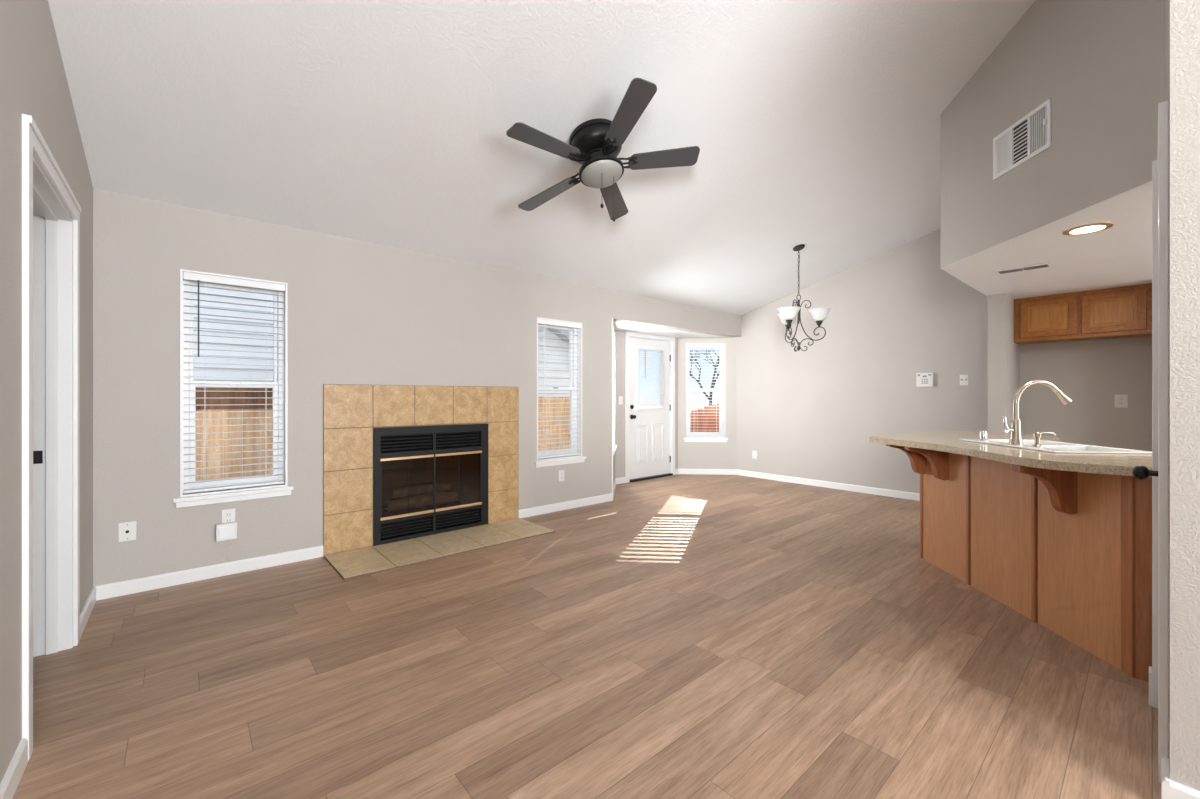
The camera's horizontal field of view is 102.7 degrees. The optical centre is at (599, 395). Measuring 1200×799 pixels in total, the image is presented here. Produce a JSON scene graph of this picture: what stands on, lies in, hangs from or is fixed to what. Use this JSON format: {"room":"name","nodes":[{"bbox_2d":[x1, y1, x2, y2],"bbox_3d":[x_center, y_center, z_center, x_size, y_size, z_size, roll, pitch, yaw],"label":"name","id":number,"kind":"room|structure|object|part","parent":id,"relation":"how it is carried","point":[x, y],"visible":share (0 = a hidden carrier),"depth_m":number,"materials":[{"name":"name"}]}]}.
{"room":"living room","nodes":[
{"label":"living room","id":0,"kind":"room"},
{"bbox_2d":[0,0,92,783],"bbox_3d":[-0.269,-0.679,-0.399,0.130,3.778,8.750,0,0,-41],"label":"wall","id":1,"kind":"structure","parent":0,"point":[33,80],"depth_m":1.55,"materials":[{"name":"beige paint"}]},
{"bbox_2d":[0,587,95,798],"bbox_3d":[-0.661,1.169,0.161,0.014,0.083,7.110,0,0,-41],"label":"baseboard","id":2,"kind":"structure","parent":1,"relation":"attached to","point":[11,779],"depth_m":1.51,"materials":[{"name":"white wood"}]},
{"bbox_2d":[22,114,81,760],"bbox_3d":[-2.234,0.140,1.977,0.022,2.140,1.040,0,0,-41],"label":"trim","id":3,"kind":"structure","parent":1,"relation":"attached to","point":[34,144],"depth_m":1.60,"materials":[{"name":"white wood"}]},
{"bbox_2d":[33,156,72,656],"bbox_3d":[-2.291,0.177,1.927,0.130,2.065,0.925,0,0,-41],"label":"door","id":4,"kind":"structure","parent":1,"relation":"in","point":[52,222],"depth_m":2.25,"materials":[{"name":"white paint"}]},
{"bbox_3d":[-2.616,0.285,2.231,0.034,0.060,0.004,0,0,-41],"label":"strike plate","id":5,"kind":"part","parent":4,"relation":"part of","materials":[{"name":"black metal"}]},
{"bbox_2d":[93,188,740,585],"bbox_3d":[-0.467,-0.070,5.133,7.230,2.560,0.140,0,0,-41],"label":"wall","id":6,"kind":"structure","parent":0,"point":[360,312],"depth_m":3.52,"materials":[{"name":"beige paint"}]},
{"bbox_2d":[118,521,135,541],"bbox_3d":[-2.884,0.828,2.929,0.078,0.115,0.014,0,0,-41],"label":"cable wall plate","id":7,"kind":"object","parent":6,"relation":"attached to","point":[126,531],"visible":1,"depth_m":2.93,"materials":[{"name":"white plastic"}]},
{"bbox_2d":[222,508,234,522],"bbox_3d":[-2.516,0.825,3.252,0.072,0.115,0.010,0,0,-41],"label":"wall outlet","id":8,"kind":"object","parent":6,"relation":"attached to","point":[228,515],"visible":0.88,"depth_m":3.25,"materials":[{"name":"white plastic"}]},
{"bbox_2d":[216,522,236,541],"bbox_3d":[-2.508,0.911,3.223,0.112,0.112,0.043,0,0,-41],"label":"plug","id":9,"kind":"object","parent":8,"relation":"attached to","point":[224,531],"visible":1,"depth_m":3.21,"materials":[{"name":"white plastic"}]},
{"bbox_2d":[173,269,293,507],"bbox_3d":[-2.522,-0.051,3.327,0.652,1.536,0.179,0,0,-41],"label":"window","id":10,"kind":"structure","parent":6,"relation":"in","point":[188,397],"depth_m":3.29,"materials":[{"name":"white plastic"}]},
{"bbox_3d":[-2.570,-0.416,3.383,0.494,0.715,0.022,0,0,-41],"label":"sash","id":11,"kind":"part","parent":10,"relation":"part of","materials":[{"name":"white plastic"}]},
{"bbox_3d":[-2.503,0.679,3.307,0.652,0.076,0.124,0,0,-41],"label":"sill","id":12,"kind":"part","parent":10,"relation":"part of","materials":[{"name":"white wood"}]},
{"bbox_3d":[-2.552,0.254,3.362,0.494,0.714,0.028,0,0,-41],"label":"sash","id":13,"kind":"part","parent":10,"relation":"part of","materials":[{"name":"white plastic"}]},
{"bbox_2d":[183,272,284,492],"bbox_3d":[-2.503,-0.086,3.307,0.556,1.437,0.072,0,0,-41],"label":"window blind","id":14,"kind":"object","parent":10,"relation":"attached to","point":[187,276],"visible":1,"depth_m":3.30,"materials":[{"name":"white plastic"}]},
{"bbox_3d":[-2.507,-0.781,3.311,0.556,0.047,0.062,0,0,-41],"label":"head rail","id":15,"kind":"part","parent":14,"relation":"part of","materials":[{"name":"white plastic"}]},
{"bbox_3d":[-2.509,0.624,3.313,0.548,0.016,0.051,0,0,-41],"label":"rail","id":16,"kind":"part","parent":14,"relation":"part of","materials":[{"name":"white plastic"}]},
{"bbox_3d":[-2.509,-0.065,3.313,0.338,1.382,0.054,0,0,-41],"label":"ladder cord","id":17,"kind":"part","parent":14,"relation":"part of","materials":[{"name":"white fabric"}]},
{"bbox_2d":[93,469,735,600],"bbox_3d":[-0.653,1.169,5.346,6.830,0.083,0.734,0,0,-41],"label":"baseboard","id":18,"kind":"structure","parent":6,"relation":"attached to","point":[116,589],"depth_m":3.32,"materials":[{"name":"white wood"}]},
{"bbox_2d":[534,317,585,467],"bbox_3d":[-0.456,-0.037,5.123,0.658,1.530,0.179,0,0,-41],"label":"window","id":19,"kind":"structure","parent":6,"relation":"in","point":[577,386],"depth_m":5.28,"materials":[{"name":"white plastic"}]},
{"bbox_3d":[-0.504,-0.408,5.179,0.500,0.699,0.022,0,0,-41],"label":"sash","id":20,"kind":"part","parent":19,"relation":"part of","materials":[{"name":"white plastic"}]},
{"bbox_3d":[-0.486,0.259,5.158,0.500,0.723,0.028,0,0,-41],"label":"sash","id":21,"kind":"part","parent":19,"relation":"part of","materials":[{"name":"white plastic"}]},
{"bbox_3d":[-0.493,-0.069,5.166,0.590,1.468,0.065,0,0,-41],"label":"frame","id":22,"kind":"part","parent":19,"relation":"part of","materials":[{"name":"white plastic"}]},
{"bbox_2d":[538,319,580,458],"bbox_3d":[-0.438,-0.073,5.102,0.562,1.431,0.072,0,0,-41],"label":"window blind","id":23,"kind":"object","parent":19,"relation":"attached to","point":[540,321],"visible":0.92,"depth_m":5.10,"materials":[{"name":"white plastic"}]},
{"bbox_3d":[-0.443,0.634,5.109,0.554,0.016,0.050,0,0,-41],"label":"rail","id":24,"kind":"part","parent":23,"relation":"part of","materials":[{"name":"white plastic"}]},
{"bbox_3d":[-0.443,-0.052,5.108,0.342,1.376,0.054,0,0,-41],"label":"ladder cord","id":25,"kind":"part","parent":23,"relation":"part of","materials":[{"name":"white fabric"}]},
{"bbox_3d":[-0.441,-0.765,5.106,0.562,0.047,0.062,0,0,-41],"label":"head rail","id":26,"kind":"part","parent":23,"relation":"part of","materials":[{"name":"white plastic"}]},
{"bbox_3d":[-0.438,0.689,5.102,0.658,0.076,0.124,0,0,-41],"label":"sill","id":27,"kind":"part","parent":19,"relation":"part of","materials":[{"name":"white wood"}]},
{"bbox_2d":[559,470,563,480],"bbox_3d":[-0.406,0.845,5.086,0.070,0.115,0.010,0,0,-41],"label":"wall outlet","id":28,"kind":"object","parent":6,"relation":"attached to","point":[561,472],"visible":1,"depth_m":5.08,"materials":[{"name":"white plastic"}]},
{"bbox_2d":[48,0,1034,314],"bbox_3d":[2.397,-1.931,1.838,7.030,1.413,8.630,0,0,-41],"label":"ceiling","id":29,"kind":"structure","parent":0,"point":[815,124],"depth_m":2.86,"materials":[{"name":"white paint"}]},
{"bbox_2d":[506,78,699,221],"bbox_3d":[0.016,-1.415,3.130,1.245,0.609,1.202,0,0,12],"label":"ceiling fan","id":30,"kind":"object","parent":29,"relation":"hanging from","point":[595,144],"visible":1,"depth_m":2.99,"materials":[{"name":"wood"}]},
{"bbox_3d":[-0.316,-1.482,2.808,0.470,0.008,0.148,0,-3,-41],"label":"blade","id":31,"kind":"part","parent":30,"relation":"part of","materials":[{"name":"grey"}]},
{"bbox_3d":[-0.351,-1.383,3.291,0.470,0.008,0.148,-16,-1,29],"label":"blade","id":32,"kind":"part","parent":30,"relation":"part of","materials":[{"name":"grey"}]},
{"bbox_3d":[-0.135,-1.448,3.164,0.179,0.037,0.098,-16,-7,30],"label":"blade arm","id":33,"kind":"part","parent":30,"relation":"part of","materials":[{"name":"black metal"}]},
{"bbox_3d":[-0.121,-1.487,2.979,0.179,0.037,0.098,0,-9,-41],"label":"blade arm","id":34,"kind":"part","parent":30,"relation":"part of","materials":[{"name":"black metal"}]},
{"bbox_3d":[0.014,-1.402,3.069,0.268,0.048,0.268,0,-14,-41],"label":"lamp shade","id":35,"kind":"part","parent":30,"relation":"part of","materials":[{"name":"white glass"}]},
{"bbox_3d":[0.060,-1.525,2.941,0.098,0.037,0.179,0,-14,-22],"label":"blade arm","id":36,"kind":"part","parent":30,"relation":"part of","materials":[{"name":"black metal"}]},
{"bbox_3d":[0.101,-1.421,3.487,0.148,0.008,0.470,-23,-13,10],"label":"blade","id":37,"kind":"part","parent":30,"relation":"part of","materials":[{"name":"grey"}]},
{"bbox_3d":[0.158,-1.510,3.101,0.179,0.037,0.098,-8,-16,-6],"label":"blade arm","id":38,"kind":"part","parent":30,"relation":"part of","materials":[{"name":"black metal"}]},
{"bbox_3d":[0.157,-1.581,2.707,0.148,0.008,0.470,7,-16,-21],"label":"blade","id":39,"kind":"part","parent":30,"relation":"part of","materials":[{"name":"grey"}]},
{"bbox_3d":[0.414,-1.543,3.127,0.470,0.008,0.148,-8,-22,-6],"label":"blade","id":40,"kind":"part","parent":30,"relation":"part of","materials":[{"name":"grey"}]},
{"bbox_2d":[777,244,830,351],"bbox_3d":[2.197,-1.070,5.301,0.588,1.158,0.573,0,0,0],"label":"chandelier","id":41,"kind":"object","parent":29,"relation":"hanging from","point":[787,315],"visible":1,"depth_m":5.18,"materials":[{"name":"brown metal"}]},
{"bbox_3d":[2.144,-0.874,5.468,0.240,0.124,0.240,0,0,-10],"label":"lamp shade","id":42,"kind":"part","parent":41,"relation":"part of","materials":[{"name":"white glass"}]},
{"bbox_3d":[2.023,-0.874,5.134,0.240,0.124,0.240,0,0,-40],"label":"lamp shade","id":43,"kind":"part","parent":41,"relation":"part of","materials":[{"name":"white glass"}]},
{"bbox_3d":[2.156,-0.768,5.400,0.010,0.558,0.269,0,0,-10],"label":"scroll arm","id":44,"kind":"part","parent":41,"relation":"part of","materials":[{"name":"brown metal"}]},
{"bbox_3d":[2.076,-0.768,5.178,0.269,0.558,0.010,0,0,-40],"label":"scroll arm","id":45,"kind":"part","parent":41,"relation":"part of","materials":[{"name":"brown metal"}]},
{"bbox_3d":[2.180,-1.355,5.267,0.019,0.505,0.019,0,0,-43],"label":"chain","id":46,"kind":"part","parent":41,"relation":"part of","materials":[{"name":"brown metal"}]},
{"bbox_3d":[2.308,-0.768,5.219,0.269,0.558,0.010,0,0,20],"label":"scroll arm","id":47,"kind":"part","parent":41,"relation":"part of","materials":[{"name":"brown metal"}]},
{"bbox_3d":[2.373,-0.874,5.196,0.240,0.124,0.240,0,0,20],"label":"lamp shade","id":48,"kind":"part","parent":41,"relation":"part of","materials":[{"name":"white glass"}]},
{"bbox_2d":[13,474,1160,798],"bbox_3d":[1.321,1.270,1.300,9.700,0.120,9.630,0,0,-41],"label":"floor","id":49,"kind":"structure","parent":0,"point":[678,636],"depth_m":2.03,"materials":[{"name":"brown wood"}]},
{"bbox_2d":[323,384,518,555],"bbox_3d":[-1.619,0.560,4.378,1.700,1.300,0.588,0,0,-41],"label":"fireplace","id":50,"kind":"object","parent":49,"relation":"on","point":[401,462],"visible":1,"depth_m":4.14,"materials":[{"name":"beige tile"}]},
{"bbox_3d":[-1.442,0.731,4.187,1.010,0.947,0.049,0,0,-41],"label":"insert frame","id":51,"kind":"part","parent":50,"relation":"part of","materials":[{"name":"black metal"}]},
{"bbox_3d":[-1.436,0.994,4.162,0.890,0.022,0.022,0,0,-41],"label":"brass rail","id":52,"kind":"part","parent":50,"relation":"part of","materials":[{"name":"gold metal"}]},
{"bbox_3d":[-1.436,0.516,4.162,0.890,0.022,0.022,0,0,-41],"label":"brass rail","id":53,"kind":"part","parent":50,"relation":"part of","materials":[{"name":"gold metal"}]},
{"bbox_2d":[324,518,554,579],"bbox_3d":[-1.237,1.204,3.938,1.700,0.012,0.592,0,0,-41],"label":"hearth","id":54,"kind":"object","parent":49,"relation":"on","point":[374,559],"visible":1,"depth_m":3.78,"materials":[{"name":"tile"}]},
{"bbox_2d":[886,444,1151,681],"bbox_3d":[2.525,0.774,2.785,0.883,0.872,1.597,0,0,4],"label":"base cabinet","id":55,"kind":"object","parent":49,"relation":"on","point":[1070,552],"visible":0.63,"depth_m":2.43,"materials":[{"name":"orange brown wood"},{"name":"beige speckled granite"}]},
{"bbox_3d":[2.392,0.774,3.329,0.016,0.872,0.514,0,0,4],"label":"panel","id":56,"kind":"part","parent":55,"relation":"part of","materials":[{"name":"brown wood"}]},
{"bbox_3d":[2.356,0.774,2.813,0.016,0.872,0.499,0,0,4],"label":"panel","id":57,"kind":"part","parent":55,"relation":"part of","materials":[{"name":"brown wood"}]},
{"bbox_2d":[870,430,1151,477],"bbox_3d":[2.625,0.318,3.166,2.123,0.039,1.401,0,0,-41],"label":"countertop","id":58,"kind":"structure","parent":55,"relation":"on","point":[949,441],"depth_m":2.53,"materials":[{"name":"beige stone"}]},
{"bbox_2d":[1003,380,1071,444],"bbox_3d":[2.600,0.096,2.857,0.388,0.387,0.068,0,0,2],"label":"faucet","id":59,"kind":"object","parent":58,"relation":"on","point":[1015,430],"visible":1,"depth_m":2.85,"materials":[{"name":"silver metal"}]},
{"bbox_3d":[2.434,0.171,2.862,0.057,0.094,0.028,0,0,2],"label":"lever","id":60,"kind":"part","parent":59,"relation":"part of","materials":[{"name":"silver metal"}]},
{"bbox_2d":[960,439,1151,453],"bbox_3d":[2.647,0.387,2.851,0.500,0.196,0.740,0,0,4],"label":"sink","id":61,"kind":"object","parent":58,"relation":"in","point":[1048,446],"visible":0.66,"depth_m":2.81,"materials":[{"name":"white ceramic"}]},
{"bbox_2d":[979,430,987,440],"bbox_3d":[2.478,0.256,3.102,0.048,0.066,0.048,0,0,-41],"label":"air gap","id":62,"kind":"object","parent":61,"relation":"on","point":[983,434],"visible":0.97,"depth_m":3.09,"materials":[{"name":"silver metal"}]},
{"bbox_2d":[1032,432,1055,446],"bbox_3d":[2.527,0.246,2.729,0.128,0.086,0.048,0,0,0],"label":"soap dispenser","id":63,"kind":"object","parent":61,"relation":"on","point":[1037,435],"visible":0.99,"depth_m":2.72,"materials":[{"name":"silver metal"}]},
{"bbox_3d":[2.539,0.215,2.729,0.105,0.023,0.011,0,0,0],"label":"spout","id":64,"kind":"part","parent":63,"relation":"part of","materials":[{"name":"silver metal"}]},
{"bbox_3d":[2.321,0.774,2.309,0.016,0.872,0.492,0,0,4],"label":"panel","id":65,"kind":"part","parent":55,"relation":"part of","materials":[{"name":"brown wood"}]},
{"bbox_3d":[2.329,0.774,2.034,0.018,0.872,0.080,0,0,-41],"label":"return panel","id":66,"kind":"part","parent":55,"relation":"part of","materials":[{"name":"orange wood"}]},
{"bbox_2d":[613,324,614,485],"bbox_3d":[0.108,0.104,6.078,0.130,2.212,1.018,0,0,4],"label":"wall","id":67,"kind":"structure","parent":0,"point":[613,324],"depth_m":6.02,"materials":[{"name":"beige paint"}]},
{"bbox_2d":[612,318,612,492],"bbox_3d":[0.145,0.113,5.589,0.012,2.029,0.052,0,0,4],"label":"trim","id":68,"kind":"structure","parent":67,"relation":"attached to","point":[612,318],"depth_m":5.56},
{"bbox_2d":[613,330,616,454],"bbox_3d":[0.122,-0.051,6.068,0.170,1.522,0.668,0,0,4],"label":"window","id":69,"kind":"structure","parent":67,"relation":"in","point":[614,444],"depth_m":6.35,"materials":[{"name":"white plastic"}]},
{"bbox_3d":[0.150,0.672,6.066,0.114,0.076,0.668,0,0,4],"label":"sill","id":70,"kind":"part","parent":69,"relation":"part of","materials":[{"name":"white wood"}]},
{"bbox_2d":[615,330,677,477],"bbox_3d":[0.691,0.104,7.093,1.550,2.212,0.140,0,0,-41],"label":"wall","id":71,"kind":"structure","parent":0,"point":[619,335],"depth_m":6.66,"materials":[{"name":"beige paint"}]},
{"bbox_2d":[619,396,622,404],"bbox_3d":[0.289,0.060,6.641,0.072,0.115,0.016,0,0,-41],"label":"light switch","id":72,"kind":"object","parent":71,"relation":"attached to","point":[620,397],"visible":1,"depth_m":6.64,"materials":[{"name":"white plastic"}]},
{"bbox_2d":[625,332,674,482],"bbox_3d":[0.724,0.155,7.082,1.050,2.110,0.201,0,0,-41],"label":"door","id":73,"kind":"structure","parent":71,"relation":"in","point":[649,431],"depth_m":7.01,"materials":[{"name":"white paint"}]},
{"bbox_3d":[0.612,0.688,6.948,0.230,0.555,0.018,0,0,-41],"label":"raised panel","id":74,"kind":"part","parent":73,"relation":"part of","materials":[{"name":"white paint"}]},
{"bbox_3d":[0.744,-0.253,7.063,0.614,0.930,0.018,0,0,-41],"label":"glass frame","id":75,"kind":"part","parent":73,"relation":"part of","materials":[{"name":"white glass"}]},
{"bbox_2d":[640,347,664,405],"bbox_3d":[0.778,-0.278,7.055,0.524,0.853,0.038,0,0,-41],"label":"window blind","id":76,"kind":"object","parent":73,"relation":"attached to","point":[644,352],"visible":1,"depth_m":7.04,"materials":[{"name":"white plastic"}]},
{"bbox_3d":[0.778,-0.692,7.055,0.524,0.025,0.026,0,0,-41],"label":"head rail","id":77,"kind":"part","parent":76,"relation":"part of","materials":[{"name":"white plastic"}]},
{"bbox_3d":[0.861,0.688,7.165,0.230,0.556,0.017,0,0,-41],"label":"raised panel","id":78,"kind":"part","parent":73,"relation":"part of","materials":[{"name":"white paint"}]},
{"bbox_2d":[613,321,724,337],"bbox_3d":[0.824,-0.952,6.845,2.915,0.100,0.750,0,0,-41],"label":"ceiling","id":79,"kind":"structure","parent":0,"point":[620,326],"depth_m":6.71,"materials":[{"name":"white paint"}]},
{"bbox_2d":[678,337,735,468],"bbox_3d":[1.729,0.104,7.479,1.034,2.212,0.130,0,0,4],"label":"wall","id":80,"kind":"structure","parent":0,"point":[691,455],"depth_m":7.41,"materials":[{"name":"beige paint"}]},
{"bbox_2d":[684,343,727,441],"bbox_3d":[1.636,-0.051,7.471,0.668,1.522,0.169,0,0,4],"label":"window","id":81,"kind":"structure","parent":80,"relation":"in","point":[721,421],"depth_m":7.47,"materials":[{"name":"white plastic"}]},
{"bbox_3d":[1.641,-0.416,7.540,0.510,0.703,0.022,0,0,4],"label":"sash","id":82,"kind":"part","parent":81,"relation":"part of","materials":[{"name":"white plastic"}]},
{"bbox_3d":[1.639,0.247,7.513,0.510,0.714,0.028,0,0,4],"label":"sash","id":83,"kind":"part","parent":81,"relation":"part of","materials":[{"name":"white plastic"}]},
{"bbox_2d":[687,344,723,435],"bbox_3d":[1.635,-0.087,7.454,0.572,1.424,0.062,0,0,4],"label":"window blind","id":84,"kind":"object","parent":81,"relation":"attached to","point":[688,345],"visible":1,"depth_m":7.47,"materials":[{"name":"white plastic"}]},
{"bbox_3d":[1.635,-0.775,7.454,0.572,0.047,0.062,0,0,4],"label":"head rail","id":85,"kind":"part","parent":84,"relation":"part of","materials":[{"name":"white plastic"}]},
{"bbox_3d":[1.635,0.617,7.457,0.564,0.016,0.050,0,0,4],"label":"rail","id":86,"kind":"part","parent":84,"relation":"part of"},
{"bbox_3d":[1.634,0.672,7.444,0.668,0.076,0.114,0,0,4],"label":"sill","id":87,"kind":"part","parent":81,"relation":"part of","materials":[{"name":"white wood"}]},
{"bbox_2d":[736,228,987,492],"bbox_3d":[3.187,-0.448,6.242,0.140,3.315,3.440,0,0,-41],"label":"wall","id":88,"kind":"structure","parent":0,"point":[895,315],"depth_m":6.00,"materials":[{"name":"beige paint"}]},
{"bbox_2d":[752,451,756,458],"bbox_3d":[2.300,0.875,7.147,0.010,0.115,0.070,0,0,-41],"label":"wall outlet","id":89,"kind":"object","parent":88,"relation":"attached to","point":[754,453],"visible":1,"depth_m":7.14,"materials":[{"name":"white plastic"}]},
{"bbox_2d":[736,469,919,500],"bbox_3d":[3.139,1.169,6.180,0.014,0.083,3.210,0,0,-41],"label":"baseboard","id":90,"kind":"structure","parent":88,"relation":"attached to","point":[849,487],"depth_m":6.26,"materials":[{"name":"white wood"}]},
{"bbox_2d":[916,373,933,386],"bbox_3d":[3.720,-0.185,5.493,0.037,0.160,0.164,0,0,-41],"label":"thermostat","id":91,"kind":"object","parent":88,"relation":"attached to","point":[922,379],"visible":1,"depth_m":5.48,"materials":[{"name":"white plastic"}]},
{"bbox_2d":[960,375,968,384],"bbox_3d":[3.966,-0.175,5.230,0.011,0.115,0.078,0,0,-41],"label":"light switch","id":92,"kind":"object","parent":88,"relation":"attached to","point":[964,379],"visible":1,"depth_m":5.23,"materials":[{"name":"white plastic"}]},
{"bbox_2d":[988,293,1018,432],"bbox_3d":[3.915,0.146,4.627,0.881,2.128,0.123,0,0,-41],"label":"wall","id":93,"kind":"structure","parent":0,"point":[1003,352],"depth_m":4.35,"materials":[{"name":"beige paint"}]},
{"bbox_2d":[941,181,1151,298],"bbox_3d":[4.117,-0.944,2.518,3.341,0.052,3.598,0,0,-41],"label":"ceiling","id":94,"kind":"structure","parent":0,"point":[1119,255],"depth_m":3.13,"materials":[{"name":"white paint"}]},
{"bbox_2d":[993,262,1053,274],"bbox_3d":[3.045,-0.914,3.455,0.180,0.007,0.311,0,0,-41],"label":"ceiling vent","id":95,"kind":"object","parent":94,"relation":"in","point":[1047,264],"visible":1,"depth_m":3.43,"materials":[{"name":"white metal"}]},
{"bbox_2d":[1063,222,1113,234],"bbox_3d":[2.674,-0.914,2.633,0.196,0.006,0.196,0,0,-41],"label":"recessed light","id":96,"kind":"object","parent":94,"relation":"in","point":[1094,227],"visible":1,"depth_m":2.62,"materials":[{"name":"white glass"}]},
{"bbox_2d":[941,0,1164,267],"bbox_3d":[3.018,-1.730,3.652,0.738,1.620,3.500,0,0,33],"label":"wall","id":97,"kind":"structure","parent":0,"point":[1100,64],"depth_m":2.50,"materials":[{"name":"beige paint"}]},
{"bbox_2d":[993,98,1050,179],"bbox_3d":[2.396,-1.450,2.742,0.021,0.254,0.402,0,0,4],"label":"air vent","id":98,"kind":"object","parent":97,"relation":"in","point":[1029,136],"visible":1,"depth_m":2.72,"materials":[{"name":"white plastic"}]},
{"bbox_2d":[1019,336,1151,450],"bbox_3d":[5.329,0.146,3.481,0.110,2.127,3.462,0,0,-41],"label":"wall","id":99,"kind":"structure","parent":0,"point":[1090,373],"depth_m":4.37,"materials":[{"name":"beige paint"}]},
{"bbox_2d":[1014,283,1151,343],"bbox_3d":[4.319,-0.714,4.310,0.322,0.408,0.879,0,0,-41],"label":"upper cabinet","id":100,"kind":"object","parent":99,"relation":"attached to","point":[1125,311],"visible":0.84,"depth_m":4.18,"materials":[{"name":"brown wood"}]},
{"bbox_3d":[4.072,-0.711,4.365,0.012,0.232,0.274,0,0,-41],"label":"door panel","id":101,"kind":"part","parent":100,"relation":"part of","materials":[{"name":"brown wood"}]},
{"bbox_3d":[4.071,-0.711,4.364,0.019,0.333,0.375,0,0,-41],"label":"door","id":102,"kind":"part","parent":100,"relation":"part of","materials":[{"name":"brown wood"}]},
{"bbox_3d":[4.338,-0.711,4.059,0.011,0.232,0.274,0,0,-41],"label":"door panel","id":103,"kind":"part","parent":100,"relation":"part of","materials":[{"name":"brown wood"}]},
{"bbox_3d":[4.337,-0.711,4.058,0.019,0.332,0.374,0,0,-41],"label":"door","id":104,"kind":"part","parent":100,"relation":"part of","materials":[{"name":"brown wood"}]},
{"bbox_2d":[1115,395,1127,407],"bbox_3d":[4.595,0.045,4.233,0.010,0.115,0.078,0,0,-41],"label":"wall outlet","id":105,"kind":"object","parent":99,"relation":"attached to","point":[1121,401],"visible":1,"depth_m":4.23,"materials":[{"name":"white plastic"}]},
{"bbox_2d":[1165,0,1168,100],"bbox_3d":[2.095,-0.640,1.696,0.793,3.700,0.120,0,0,-41],"label":"wall","id":106,"kind":"structure","parent":0,"point":[1166,1],"depth_m":1.67,"materials":[{"name":"beige paint"}]},
{"bbox_2d":[1149,101,1168,783],"bbox_3d":[1.978,0.147,1.703,0.620,2.125,0.043,0,0,-41],"label":"door","id":107,"kind":"structure","parent":106,"relation":"attached to","point":[1159,671],"depth_m":1.50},
{"bbox_2d":[1132,465,1157,479],"bbox_3d":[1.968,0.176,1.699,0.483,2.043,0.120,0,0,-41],"label":"door knob","id":108,"kind":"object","parent":107,"relation":"attached to","point":[1141,472],"depth_m":1.82,"materials":[{"name":"black metal"}]},
{"bbox_2d":[1169,0,1199,790],"bbox_3d":[3.176,-0.679,-0.243,0.120,3.778,4.466,0,0,-41],"label":"wall","id":109,"kind":"structure","parent":0,"point":[1184,15],"depth_m":1.38,"materials":[{"name":"beige paint"}]},
{"bbox_2d":[1161,757,1199,798],"bbox_3d":[2.673,1.165,0.325,0.139,0.090,2.982,0,0,-41],"label":"baseboard","id":110,"kind":"structure","parent":109,"relation":"attached to","point":[1170,789],"depth_m":1.39,"materials":[{"name":"white wood"}]},
{"label":"outside","id":111,"kind":"structure","parent":0,"visible":0},
{"bbox_2d":[697,415,716,431],"bbox_3d":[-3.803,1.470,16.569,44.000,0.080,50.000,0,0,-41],"label":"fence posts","id":112,"kind":"structure","parent":111,"point":[697,415],"depth_m":24.96,"materials":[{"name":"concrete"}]},
{"bbox_2d":[196,387,271,480],"bbox_3d":[-3.804,0.675,4.054,6.577,1.510,0.090,0,0,-41],"label":"fence","id":113,"kind":"object","parent":112,"relation":"on","point":[205,397],"visible":0.06,"depth_m":4.40,"materials":[{"name":"brown wood"}]},
{"bbox_3d":[-3.833,0.020,4.028,6.500,0.200,0.090,0,0,-41],"label":"rail","id":114,"kind":"part","parent":113,"relation":"part of","materials":[{"name":"wood"}]},
{"bbox_2d":[194,286,568,479],"bbox_3d":[-6.679,-0.790,7.874,12.850,4.440,5.950,0,0,-41],"label":"house","id":115,"kind":"structure","parent":112,"relation":"on","point":[249,376],"depth_m":6.11,"materials":[{"name":"grey"}]},
{"bbox_2d":[538,397,568,450],"bbox_3d":[-0.971,0.720,8.112,3.075,1.421,0.019,0,0,-41],"label":"fence","id":116,"kind":"object","parent":112,"relation":"on","point":[554,402],"visible":0.12,"depth_m":8.25,"materials":[{"name":"brown wood"}]},
{"bbox_2d":[690,404,718,431],"bbox_3d":[1.748,0.725,7.843,1.118,1.411,0.019,0,0,4],"label":"fence","id":117,"kind":"object","parent":112,"relation":"on","point":[706,419],"visible":0.13,"depth_m":7.84,"materials":[{"name":"orange wood"}]},
{"bbox_2d":[690,350,718,405],"bbox_3d":[5.087,-0.976,21.400,3.744,4.824,4.845,0,0,40],"label":"tree","id":118,"kind":"object","parent":112,"relation":"on","point":[690,350],"visible":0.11,"depth_m":21.19,"materials":[{"name":"grey plant"}]}
]}

